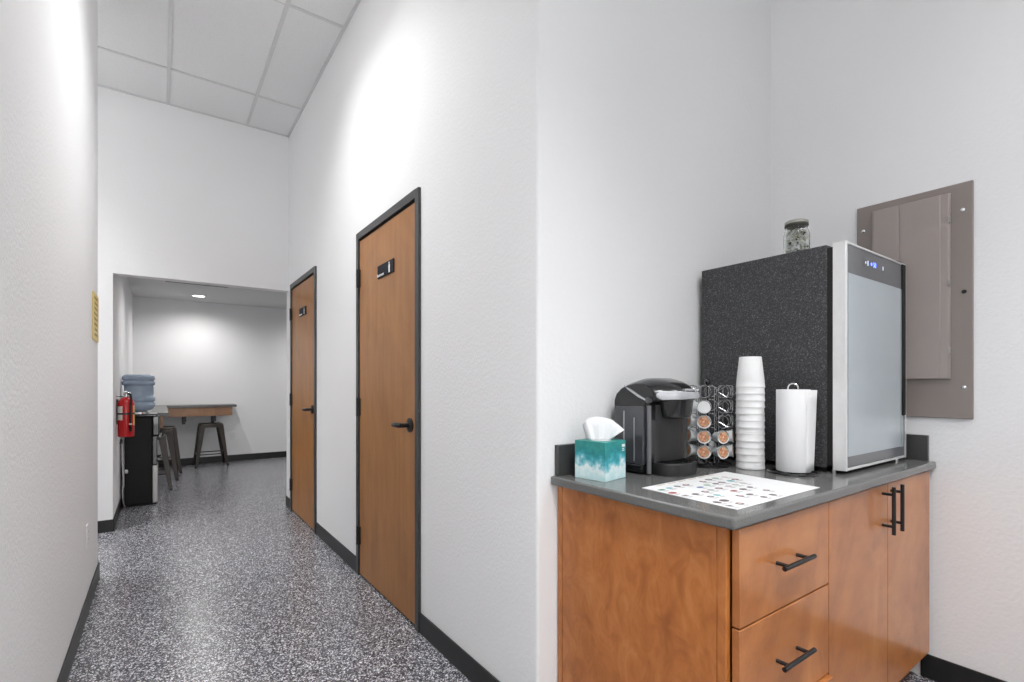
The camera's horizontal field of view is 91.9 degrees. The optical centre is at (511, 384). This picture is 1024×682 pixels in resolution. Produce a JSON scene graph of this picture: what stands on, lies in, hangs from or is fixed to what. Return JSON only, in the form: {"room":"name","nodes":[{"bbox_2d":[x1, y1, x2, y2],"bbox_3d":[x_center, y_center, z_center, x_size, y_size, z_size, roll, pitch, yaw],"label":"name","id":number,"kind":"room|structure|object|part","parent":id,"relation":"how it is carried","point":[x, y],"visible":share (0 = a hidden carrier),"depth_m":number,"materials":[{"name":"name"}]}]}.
{"room":"office hallway","nodes":[
{"label":"office hallway","id":0,"kind":"room"},
{"bbox_2d":[0,0,97,681],"bbox_3d":[-0.035,-0.625,-0.602,0.120,3.690,9.060,0,0,-35],"label":"wall","id":1,"kind":"structure","parent":0,"point":[49,48],"depth_m":1.69,"materials":[{"name":"paint"}]},
{"bbox_2d":[57,562,99,681],"bbox_3d":[0.015,1.170,-0.560,0.009,0.100,9.069,0,0,-35],"label":"baseboard","id":2,"kind":"structure","parent":1,"relation":"attached to","point":[65,671],"depth_m":2.32,"materials":[{"name":"black rubber"}]},
{"bbox_2d":[85,523,87,547],"bbox_3d":[-2.255,0.800,2.630,0.008,0.116,0.072,0,0,-35],"label":"wall outlet","id":3,"kind":"object","parent":1,"relation":"attached to","point":[86,527],"visible":1,"depth_m":2.60,"materials":[{"name":"white plastic"}]},
{"bbox_2d":[92,291,98,342],"bbox_3d":[-2.508,-0.405,2.983,0.006,0.280,0.300,0,0,-35],"label":"wall sign","id":4,"kind":"object","parent":1,"relation":"attached to","point":[95,300],"visible":1,"depth_m":2.95,"materials":[{"name":"gold metal"}]},
{"bbox_2d":[114,276,132,514],"bbox_3d":[-4.508,-0.035,5.684,0.120,2.510,3.650,0,0,-35],"label":"wall","id":5,"kind":"structure","parent":0,"point":[123,297],"depth_m":4.94,"materials":[{"name":"paint"}]},
{"bbox_2d":[98,489,123,532],"bbox_3d":[-5.403,1.170,4.741,2.694,0.100,3.409,0,0,-35],"label":"baseboard","id":6,"kind":"structure","parent":5,"relation":"attached to","point":[105,525],"depth_m":4.12,"materials":[{"name":"black rubber"}]},
{"bbox_2d":[120,439,127,506],"bbox_3d":[-3.782,0.864,4.833,0.051,0.696,0.232,0,0,-32],"label":"power cord","id":7,"kind":"object","parent":5,"relation":"attached to","point":[121,441],"visible":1,"depth_m":4.79,"materials":[{"name":"plastic"}]},
{"bbox_2d":[116,391,134,436],"bbox_3d":[-3.501,0.256,4.498,0.153,0.424,0.133,0,0,10],"label":"fire extinguisher","id":8,"kind":"object","parent":5,"relation":"attached to","point":[125,407],"visible":1,"depth_m":4.46,"materials":[{"name":"metal"}]},
{"bbox_2d":[148,405,168,427],"bbox_3d":[-4.627,0.450,6.299,0.398,0.300,2.509,0,0,-35],"label":"countertop","id":9,"kind":"structure","parent":5,"relation":"attached to","point":[162,410],"depth_m":5.61,"materials":[{"name":"stone"}]},
{"bbox_2d":[98,86,288,520],"bbox_3d":[-3.902,-0.625,3.802,4.050,3.690,0.120,0,0,-35],"label":"wall","id":10,"kind":"structure","parent":0,"point":[185,196],"depth_m":4.40,"materials":[{"name":"paint"}]},
{"bbox_2d":[127,277,286,308],"bbox_3d":[-2.735,-1.340,7.019,4.557,0.100,3.770,0,0,-35],"label":"ceiling","id":11,"kind":"structure","parent":0,"point":[140,287],"depth_m":6.98,"materials":[{"name":"paint"}]},
{"bbox_2d":[165,281,227,287],"bbox_3d":[-4.023,-1.287,6.342,0.680,0.006,0.090,0,0,-35],"label":"ceiling vent","id":12,"kind":"object","parent":11,"relation":"in","point":[165,281],"visible":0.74,"depth_m":6.33,"materials":[{"name":"white metal"}]},
{"bbox_2d":[133,296,286,459],"bbox_3d":[-3.842,-0.035,8.472,4.437,2.510,0.120,0,0,-35],"label":"wall","id":13,"kind":"structure","parent":0,"point":[195,352],"depth_m":7.82,"materials":[{"name":"paint"}]},
{"bbox_2d":[166,404,236,423],"bbox_3d":[-4.719,0.450,7.540,0.885,0.300,0.379,0,0,-35],"label":"countertop","id":14,"kind":"structure","parent":13,"relation":"attached to","point":[213,410],"depth_m":7.40,"materials":[{"name":"laminate"}]},
{"bbox_2d":[205,436,210,442],"bbox_3d":[-4.752,0.850,7.746,0.072,0.116,0.008,0,0,-35],"label":"wall outlet","id":15,"kind":"object","parent":13,"relation":"attached to","point":[207,438],"visible":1,"depth_m":7.74,"materials":[{"name":"white plastic"}]},
{"bbox_2d":[158,451,286,465],"bbox_3d":[-3.756,1.170,8.454,4.317,0.100,0.009,0,0,-35],"label":"baseboard","id":16,"kind":"structure","parent":13,"relation":"attached to","point":[212,459],"depth_m":7.97,"materials":[{"name":"black rubber"}]},
{"bbox_2d":[98,0,360,136],"bbox_3d":[1.508,-2.516,1.331,10.000,0.108,10.420,0,0,-35],"label":"ceiling","id":17,"kind":"structure","parent":0,"point":[258,64],"depth_m":3.67,"materials":[{"name":"tile"}]},
{"bbox_2d":[287,0,516,681],"bbox_3d":[-1.086,-0.625,3.440,0.120,3.690,3.975,0,0,-35],"label":"wall","id":18,"kind":"structure","parent":0,"point":[412,94],"depth_m":2.25,"materials":[{"name":"paint"}]},
{"bbox_2d":[289,266,316,533],"bbox_3d":[-1.857,0.121,4.462,0.192,2.197,0.955,0,0,-35],"label":"door","id":19,"kind":"structure","parent":18,"relation":"in","point":[303,291],"depth_m":4.42,"materials":[{"name":"brown wood"}]},
{"bbox_2d":[356,187,420,632],"bbox_3d":[-0.705,0.121,2.843,0.192,2.197,0.950,0,0,-35],"label":"door","id":20,"kind":"structure","parent":18,"relation":"in","point":[388,249],"depth_m":2.77,"materials":[{"name":"brown wood"}]},
{"bbox_3d":[-0.583,0.205,2.555,0.056,0.028,0.131,0,0,-35],"label":"lever","id":21,"kind":"part","parent":20,"relation":"part of","materials":[{"name":"black metal"}]},
{"bbox_3d":[-0.525,0.205,2.529,0.014,0.074,0.074,0,0,-35],"label":"handle","id":22,"kind":"part","parent":20,"relation":"part of","materials":[{"name":"black metal"}]},
{"bbox_2d":[286,496,499,681],"bbox_3d":[-1.104,1.170,3.354,0.009,0.100,4.095,0,0,-35],"label":"baseboard","id":23,"kind":"structure","parent":18,"relation":"attached to","point":[467,665],"depth_m":2.25,"materials":[{"name":"black rubber"}]},
{"bbox_2d":[67,457,935,681],"bbox_3d":[0.415,1.270,2.866,10.000,0.100,14.190,0,0,-35],"label":"floor","id":24,"kind":"structure","parent":0,"point":[217,579],"depth_m":2.74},
{"bbox_2d":[124,411,161,506],"bbox_3d":[-3.811,0.747,5.125,0.304,0.947,0.270,0,0,-35],"label":"water dispenser","id":25,"kind":"object","parent":24,"relation":"on","point":[141,457],"visible":0.88,"depth_m":5.01,"materials":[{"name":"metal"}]},
{"bbox_2d":[122,375,154,411],"bbox_3d":[-3.844,0.087,5.101,0.276,0.386,0.276,0,0,-35],"label":"water bottle","id":26,"kind":"object","parent":25,"relation":"on","point":[141,388],"visible":0.77,"depth_m":5.01,"materials":[{"name":"blue plastic"}]},
{"bbox_2d":[158,433,172,489],"bbox_3d":[-4.235,0.900,5.787,0.434,0.640,0.434,0,0,-36],"label":"metal stool","id":27,"kind":"object","parent":24,"relation":"on","point":[162,441],"visible":0.48,"depth_m":5.73,"materials":[{"name":"grey metal"}]},
{"bbox_2d":[158,429,178,480],"bbox_3d":[-4.548,0.900,6.374,0.434,0.640,0.434,0,0,-33],"label":"metal stool","id":28,"kind":"object","parent":24,"relation":"on","point":[169,433],"visible":0.5,"depth_m":6.31,"materials":[{"name":"grey metal"}]},
{"bbox_3d":[-4.548,0.608,6.374,0.308,0.055,0.308,0,0,-33],"label":"seat","id":29,"kind":"part","parent":28,"relation":"part of","materials":[{"name":"grey metal"}]},
{"bbox_3d":[-4.322,0.904,6.327,0.141,0.608,0.100,0,0,12],"label":"leg","id":30,"kind":"part","parent":28,"relation":"part of","materials":[{"name":"grey metal"}]},
{"bbox_3d":[-4.502,0.904,6.600,0.100,0.608,0.141,0,0,12],"label":"leg","id":31,"kind":"part","parent":28,"relation":"part of","materials":[{"name":"grey metal"}]},
{"bbox_2d":[158,426,181,473],"bbox_3d":[-4.846,0.900,6.861,0.434,0.640,0.434,0,0,-38],"label":"metal stool","id":32,"kind":"object","parent":24,"relation":"on","point":[164,427],"visible":0.34,"depth_m":6.82,"materials":[{"name":"grey metal"}]},
{"bbox_3d":[-4.846,0.608,6.861,0.308,0.055,0.308,0,0,-38],"label":"seat","id":33,"kind":"part","parent":32,"relation":"part of","materials":[{"name":"grey metal"}]},
{"bbox_3d":[-4.640,0.904,6.837,0.134,0.608,0.134,0,0,-38],"label":"leg","id":34,"kind":"part","parent":32,"relation":"part of","materials":[{"name":"grey metal"}]},
{"bbox_2d":[192,422,228,468],"bbox_3d":[-4.576,0.900,7.520,0.434,0.640,0.434,0,0,-37],"label":"metal stool","id":35,"kind":"object","parent":24,"relation":"on","point":[219,426],"visible":1,"depth_m":7.47,"materials":[{"name":"grey metal"}]},
{"bbox_3d":[-4.805,0.904,7.550,0.141,0.608,0.100,0,0,8],"label":"leg","id":36,"kind":"part","parent":35,"relation":"part of","materials":[{"name":"grey metal"}]},
{"bbox_3d":[-4.606,0.904,7.291,0.100,0.608,0.141,0,0,8],"label":"leg","id":37,"kind":"part","parent":35,"relation":"part of","materials":[{"name":"grey metal"}]},
{"bbox_3d":[-4.576,0.608,7.520,0.308,0.055,0.308,0,0,-37],"label":"seat","id":38,"kind":"part","parent":35,"relation":"part of","materials":[{"name":"grey metal"}]},
{"bbox_3d":[-4.546,0.904,7.749,0.100,0.608,0.141,0,0,8],"label":"leg","id":39,"kind":"part","parent":35,"relation":"part of","materials":[{"name":"grey metal"}]},
{"bbox_3d":[-4.347,0.904,7.489,0.141,0.608,0.100,0,0,8],"label":"leg","id":40,"kind":"part","parent":35,"relation":"part of","materials":[{"name":"grey metal"}]},
{"bbox_2d":[558,471,928,681],"bbox_3d":[0.962,0.783,1.867,1.464,0.873,0.710,0,0,-35],"label":"base cabinet","id":41,"kind":"object","parent":24,"relation":"on","point":[837,590],"visible":0.81,"depth_m":1.48,"materials":[{"name":"brown wood"}]},
{"bbox_3d":[0.351,0.783,1.480,0.018,0.873,0.631,0,0,-35],"label":"panel","id":42,"kind":"part","parent":41,"relation":"part of","materials":[{"name":"brown wood"}]},
{"bbox_2d":[551,434,935,529],"bbox_3d":[0.941,0.278,1.880,1.504,0.137,0.676,0,0,-35],"label":"countertop","id":43,"kind":"structure","parent":41,"relation":"on","point":[629,489],"depth_m":1.60,"materials":[{"name":"grey stone"}]},
{"bbox_2d":[575,416,625,481],"bbox_3d":[0.302,0.211,1.690,0.126,0.208,0.123,0,0,45],"label":"tissue box","id":44,"kind":"object","parent":43,"relation":"on","point":[598,457],"visible":1,"depth_m":1.66,"materials":[{"name":"teal cardboard"}]},
{"bbox_2d":[614,378,699,476],"bbox_3d":[0.545,0.144,1.809,0.243,0.341,0.269,0,0,-35],"label":"coffee maker","id":45,"kind":"object","parent":43,"relation":"on","point":[653,414],"visible":0.95,"depth_m":1.74,"materials":[{"name":"black plastic"}]},
{"bbox_3d":[0.443,0.030,1.773,0.010,0.060,0.117,0,0,-33],"label":"seam trim","id":46,"kind":"part","parent":45,"relation":"part of","materials":[{"name":"silver metal"}]},
{"bbox_3d":[0.546,0.026,1.819,0.224,0.105,0.253,0,0,-35],"label":"lid","id":47,"kind":"part","parent":45,"relation":"part of","materials":[{"name":"black plastic"}]},
{"bbox_2d":[653,458,696,476],"bbox_3d":[0.590,0.291,1.759,0.176,0.048,0.098,0,0,-35],"label":"drip tray","id":48,"kind":"object","parent":45,"relation":"on","point":[667,467],"depth_m":1.71,"materials":[{"name":"plastic"}]},
{"bbox_3d":[0.607,0.036,1.734,0.230,0.032,0.076,0,0,-35],"label":"lid handle","id":49,"kind":"part","parent":45,"relation":"part of","materials":[{"name":"silver metal"}]},
{"bbox_2d":[687,379,733,468],"bbox_3d":[0.769,0.145,1.951,0.190,0.340,0.190,0,0,-35],"label":"pod carousel","id":50,"kind":"object","parent":43,"relation":"on","point":[714,463],"visible":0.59,"depth_m":1.92,"materials":[{"name":"black metal"}]},
{"bbox_2d":[687,443,697,456],"bbox_3d":[0.701,0.253,1.931,0.046,0.052,0.052,0,0,-16],"label":"pod","id":51,"kind":"object","parent":50,"relation":"attached to","point":[693,451],"visible":0.69,"depth_m":1.92,"materials":[{"name":"white plastic"}]},
{"bbox_2d":[687,430,697,441],"bbox_3d":[0.701,0.196,1.931,0.046,0.052,0.052,0,0,-16],"label":"pod","id":52,"kind":"object","parent":50,"relation":"attached to","point":[693,436],"visible":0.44,"depth_m":1.92,"materials":[{"name":"white plastic"}]},
{"bbox_2d":[688,416,697,426],"bbox_3d":[0.701,0.139,1.931,0.046,0.052,0.052,0,0,-16],"label":"pod","id":53,"kind":"object","parent":50,"relation":"attached to","point":[693,421],"visible":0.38,"depth_m":1.91,"materials":[{"name":"white plastic"}]},
{"bbox_2d":[692,402,697,410],"bbox_3d":[0.701,0.082,1.931,0.046,0.052,0.052,0,0,-16],"label":"pod","id":54,"kind":"object","parent":50,"relation":"attached to","point":[694,403],"visible":0.17,"depth_m":1.92,"materials":[{"name":"white plastic"}]},
{"bbox_2d":[697,445,710,458],"bbox_3d":[0.735,0.253,1.889,0.052,0.052,0.046,0,0,29],"label":"pod","id":55,"kind":"object","parent":50,"relation":"attached to","point":[703,452],"visible":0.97,"depth_m":1.87,"materials":[{"name":"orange plastic"}]},
{"bbox_2d":[697,430,710,443],"bbox_3d":[0.735,0.196,1.889,0.052,0.052,0.046,0,0,29],"label":"pod","id":56,"kind":"object","parent":50,"relation":"attached to","point":[703,437],"visible":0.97,"depth_m":1.87,"materials":[{"name":"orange plastic"}]},
{"bbox_3d":[0.725,0.196,1.870,0.042,0.042,0.001,0,-4,29],"label":"lid","id":57,"kind":"part","parent":56,"relation":"part of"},
{"bbox_2d":[697,415,710,428],"bbox_3d":[0.735,0.139,1.889,0.052,0.052,0.046,0,0,29],"label":"pod","id":58,"kind":"object","parent":50,"relation":"attached to","point":[703,422],"visible":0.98,"depth_m":1.87,"materials":[{"name":"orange plastic"}]},
{"bbox_3d":[0.725,0.139,1.870,0.042,0.042,0.001,0,-4,29],"label":"lid","id":59,"kind":"part","parent":58,"relation":"part of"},
{"bbox_2d":[697,400,710,413],"bbox_3d":[0.735,0.082,1.889,0.052,0.052,0.046,0,0,29],"label":"pod","id":60,"kind":"object","parent":50,"relation":"attached to","point":[703,406],"visible":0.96,"depth_m":1.87,"materials":[{"name":"white plastic"}]},
{"bbox_3d":[0.725,0.082,1.870,0.042,0.042,0.001,0,-4,29],"label":"lid","id":61,"kind":"part","parent":60,"relation":"part of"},
{"bbox_3d":[0.769,-0.011,1.951,0.023,0.028,0.023,0,0,-35],"label":"knob","id":62,"kind":"part","parent":50,"relation":"part of","materials":[{"name":"black metal"}]},
{"bbox_2d":[704,440,715,452],"bbox_3d":[0.804,0.253,2.013,0.052,0.052,0.046,0,0,29],"label":"pod","id":63,"kind":"object","parent":50,"relation":"attached to","point":[711,444],"visible":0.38,"depth_m":1.99,"materials":[{"name":"white plastic"}]},
{"bbox_2d":[712,430,728,443],"bbox_3d":[0.789,0.196,1.882,0.052,0.052,0.046,0,0,-16],"label":"pod","id":64,"kind":"object","parent":50,"relation":"attached to","point":[723,436],"visible":1,"depth_m":1.86,"materials":[{"name":"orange plastic"}]},
{"bbox_3d":[0.795,0.196,1.862,0.042,0.042,0.001,0,-4,-16],"label":"lid","id":65,"kind":"part","parent":64,"relation":"part of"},
{"bbox_2d":[712,445,728,458],"bbox_3d":[0.789,0.253,1.882,0.052,0.052,0.046,0,0,-16],"label":"pod","id":66,"kind":"object","parent":50,"relation":"attached to","point":[723,451],"visible":1,"depth_m":1.86,"materials":[{"name":"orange plastic"}]},
{"bbox_3d":[0.795,0.253,1.862,0.042,0.042,0.001,0,-4,-16],"label":"lid","id":67,"kind":"part","parent":66,"relation":"part of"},
{"bbox_2d":[726,445,733,456],"bbox_3d":[0.832,0.253,1.916,0.046,0.052,0.052,0,0,29],"label":"pod","id":68,"kind":"object","parent":50,"relation":"attached to","point":[731,451],"visible":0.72,"depth_m":1.89,"materials":[{"name":"white plastic"}]},
{"bbox_2d":[726,430,733,441],"bbox_3d":[0.832,0.196,1.916,0.046,0.052,0.052,0,0,29],"label":"pod","id":69,"kind":"object","parent":50,"relation":"attached to","point":[731,436],"visible":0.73,"depth_m":1.89,"materials":[{"name":"white plastic"}]},
{"bbox_2d":[643,472,819,509],"bbox_3d":[0.670,0.314,1.522,0.484,0.001,0.327,0,0,-35],"label":"chart","id":70,"kind":"object","parent":43,"relation":"on","point":[736,491],"visible":1,"depth_m":1.49,"materials":[{"name":"white paper"}]},
{"bbox_2d":[736,461,764,469],"bbox_3d":[0.905,0.256,1.880,0.101,0.117,0.101,0,0,-35],"label":"foam cup","id":71,"kind":"object","parent":43,"relation":"on","point":[742,465],"visible":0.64,"depth_m":1.84,"materials":[{"name":"white plastic"}]},
{"bbox_2d":[736,454,764,462],"bbox_3d":[0.905,0.230,1.881,0.101,0.117,0.101,0,0,-35],"label":"foam cup","id":72,"kind":"object","parent":71,"relation":"on","point":[748,459],"visible":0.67,"depth_m":1.84,"materials":[{"name":"white plastic"}]},
{"bbox_2d":[735,448,764,455],"bbox_3d":[0.904,0.205,1.881,0.101,0.117,0.101,0,0,-35],"label":"foam cup","id":73,"kind":"object","parent":72,"relation":"on","point":[745,452],"visible":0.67,"depth_m":1.84,"materials":[{"name":"white plastic"}]},
{"bbox_2d":[736,441,764,448],"bbox_3d":[0.904,0.180,1.881,0.101,0.117,0.101,0,0,-35],"label":"foam cup","id":74,"kind":"object","parent":73,"relation":"on","point":[743,445],"visible":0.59,"depth_m":1.84,"materials":[{"name":"white plastic"}]},
{"bbox_2d":[736,432,764,442],"bbox_3d":[0.904,0.154,1.880,0.101,0.117,0.101,0,0,-35],"label":"foam cup","id":75,"kind":"object","parent":74,"relation":"on","point":[741,438],"visible":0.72,"depth_m":1.84,"materials":[{"name":"white plastic"}]},
{"bbox_2d":[736,428,764,434],"bbox_3d":[0.904,0.129,1.881,0.101,0.117,0.101,0,0,-35],"label":"foam cup","id":76,"kind":"object","parent":75,"relation":"on","point":[740,431],"visible":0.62,"depth_m":1.84,"materials":[{"name":"white plastic"}]},
{"bbox_2d":[736,421,764,428],"bbox_3d":[0.904,0.104,1.880,0.101,0.117,0.101,0,0,-35],"label":"foam cup","id":77,"kind":"object","parent":76,"relation":"on","point":[746,425],"visible":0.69,"depth_m":1.84,"materials":[{"name":"white plastic"}]},
{"bbox_2d":[736,414,764,421],"bbox_3d":[0.904,0.078,1.880,0.101,0.117,0.101,0,0,-35],"label":"foam cup","id":78,"kind":"object","parent":77,"relation":"on","point":[743,418],"visible":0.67,"depth_m":1.84,"materials":[{"name":"white plastic"}]},
{"bbox_2d":[735,408,764,414],"bbox_3d":[0.903,0.053,1.881,0.101,0.117,0.101,0,0,-35],"label":"foam cup","id":79,"kind":"object","parent":78,"relation":"on","point":[740,411],"visible":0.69,"depth_m":1.84,"materials":[{"name":"white plastic"}]},
{"bbox_2d":[736,401,764,407],"bbox_3d":[0.904,0.028,1.881,0.101,0.117,0.101,0,0,-35],"label":"foam cup","id":80,"kind":"object","parent":79,"relation":"on","point":[739,404],"visible":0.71,"depth_m":1.84,"materials":[{"name":"white plastic"}]},
{"bbox_2d":[736,394,764,401],"bbox_3d":[0.905,0.003,1.880,0.101,0.117,0.101,0,0,-35],"label":"foam cup","id":81,"kind":"object","parent":80,"relation":"on","point":[756,398],"visible":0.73,"depth_m":1.84,"materials":[{"name":"white plastic"}]},
{"bbox_2d":[736,388,764,394],"bbox_3d":[0.904,-0.023,1.880,0.101,0.117,0.101,0,0,-35],"label":"foam cup","id":82,"kind":"object","parent":81,"relation":"on","point":[742,391],"visible":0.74,"depth_m":1.84,"materials":[{"name":"white plastic"}]},
{"bbox_2d":[736,356,764,387],"bbox_3d":[0.905,-0.048,1.881,0.101,0.117,0.101,0,0,-35],"label":"foam cup","id":83,"kind":"object","parent":82,"relation":"on","point":[750,373],"visible":1,"depth_m":1.84,"materials":[{"name":"white plastic"}]},
{"bbox_2d":[768,383,819,476],"bbox_3d":[1.007,0.153,1.775,0.164,0.322,0.164,0,0,-35],"label":"paper towel holder","id":84,"kind":"object","parent":43,"relation":"on","point":[796,385],"visible":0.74,"depth_m":1.74,"materials":[{"name":"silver metal"}]},
{"bbox_3d":[1.008,0.151,1.775,0.038,0.318,0.005,0,0,30],"label":"loop post","id":85,"kind":"part","parent":84,"relation":"part of","materials":[{"name":"metal"}]},
{"bbox_2d":[776,389,816,472],"bbox_3d":[1.018,0.161,1.782,0.133,0.290,0.110,0,0,-35],"label":"paper towel roll","id":86,"kind":"object","parent":84,"relation":"on","point":[796,409],"visible":0.99,"depth_m":1.73,"materials":[{"name":"white paper"}]},
{"bbox_2d":[702,241,905,472],"bbox_3d":[1.244,-0.101,2.130,0.597,0.831,0.568,0,0,-35],"label":"beverage cooler","id":87,"kind":"object","parent":43,"relation":"on","point":[830,321],"visible":0.96,"depth_m":1.89,"materials":[{"name":"black metal"}]},
{"bbox_2d":[783,218,809,253],"bbox_3d":[1.121,-0.574,1.952,0.092,0.140,0.092,0,0,-35],"label":"mason jar","id":88,"kind":"object","parent":87,"relation":"on","point":[796,237],"visible":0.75,"depth_m":1.92,"materials":[{"name":"clear glass"}]},
{"bbox_3d":[1.121,-0.637,1.952,0.083,0.012,0.083,0,0,-35],"label":"lid","id":89,"kind":"part","parent":88,"relation":"part of","materials":[{"name":"metal"}]},
{"bbox_3d":[1.395,-0.101,1.917,0.597,0.809,0.042,0,0,-35],"label":"door","id":90,"kind":"part","parent":87,"relation":"part of","materials":[{"name":"silver metal"}]},
{"bbox_3d":[1.390,-0.071,1.893,0.510,0.649,0.004,0,0,-35],"label":"glass pane","id":91,"kind":"part","parent":87,"relation":"part of","materials":[{"name":"grey glass"}]},
{"bbox_3d":[0.748,0.734,1.357,0.488,0.265,0.020,0,0,-35],"label":"drawer","id":92,"kind":"part","parent":41,"relation":"part of","materials":[{"name":"brown wood"}]},
{"bbox_3d":[0.748,0.474,1.357,0.488,0.244,0.020,0,0,-35],"label":"drawer","id":93,"kind":"part","parent":41,"relation":"part of","materials":[{"name":"brown wood"}]},
{"bbox_3d":[0.757,0.729,1.327,0.168,0.012,0.041,0,0,-35],"label":"handle","id":94,"kind":"part","parent":41,"relation":"part of","materials":[{"name":"black metal"}]},
{"bbox_3d":[0.757,0.471,1.327,0.168,0.012,0.041,0,0,-35],"label":"handle","id":95,"kind":"part","parent":41,"relation":"part of","materials":[{"name":"black metal"}]},
{"bbox_3d":[0.756,0.983,1.345,0.488,0.224,0.020,0,0,-35],"label":"drawer","id":96,"kind":"part","parent":41,"relation":"part of","materials":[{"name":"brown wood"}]},
{"bbox_3d":[1.141,0.724,1.637,0.470,0.743,0.020,0,0,-35],"label":"door","id":97,"kind":"part","parent":41,"relation":"part of","materials":[{"name":"brown wood"}]},
{"bbox_3d":[1.309,0.435,1.720,0.012,0.165,0.040,0,0,-35],"label":"handle","id":98,"kind":"part","parent":41,"relation":"part of","materials":[{"name":"black metal"}]},
{"bbox_3d":[1.376,0.435,1.768,0.012,0.165,0.040,0,0,-35],"label":"handle","id":99,"kind":"part","parent":41,"relation":"part of","materials":[{"name":"black metal"}]},
{"bbox_3d":[1.521,0.724,1.907,0.454,0.743,0.020,0,0,-35],"label":"door","id":100,"kind":"part","parent":41,"relation":"part of","materials":[{"name":"brown wood"}]},
{"bbox_2d":[517,0,770,681],"bbox_3d":[0.737,-0.625,2.224,1.680,3.690,0.120,0,0,-35],"label":"wall","id":101,"kind":"structure","parent":0,"point":[644,126],"depth_m":1.90,"materials":[{"name":"paint"}]},
{"bbox_2d":[555,440,712,475],"bbox_3d":[0.751,0.262,2.147,1.463,0.106,0.021,0,0,-35],"label":"backsplash","id":102,"kind":"structure","parent":101,"relation":"attached to","point":[564,453],"depth_m":1.73,"materials":[{"name":"grey stone"}]},
{"bbox_2d":[771,0,1023,681],"bbox_3d":[2.081,-0.625,1.681,0.120,3.690,2.325,0,0,-35],"label":"wall","id":103,"kind":"structure","parent":0,"point":[873,102],"depth_m":2.01,"materials":[{"name":"paint"}]},
{"bbox_2d":[857,180,973,418],"bbox_3d":[1.688,-0.335,2.100,0.032,0.940,0.398,0,0,-35],"label":"electrical panel","id":104,"kind":"object","parent":103,"relation":"attached to","point":[931,232],"visible":0.78,"depth_m":2.03,"materials":[{"name":"grey metal"}]},
{"bbox_3d":[1.683,-0.398,2.099,0.016,0.752,0.270,0,0,-35],"label":"lid","id":105,"kind":"part","parent":104,"relation":"part of","materials":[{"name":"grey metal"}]},
{"bbox_3d":[1.697,-0.398,2.063,0.004,0.743,0.135,0,0,-35],"label":"lid door","id":106,"kind":"part","parent":104,"relation":"part of","materials":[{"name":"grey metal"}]},
{"bbox_2d":[921,654,1006,681],"bbox_3d":[2.210,1.170,1.389,0.009,0.100,1.700,0,0,-35],"label":"baseboard","id":107,"kind":"structure","parent":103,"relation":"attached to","point":[934,668],"depth_m":2.00,"materials":[{"name":"black rubber"}]}
]}

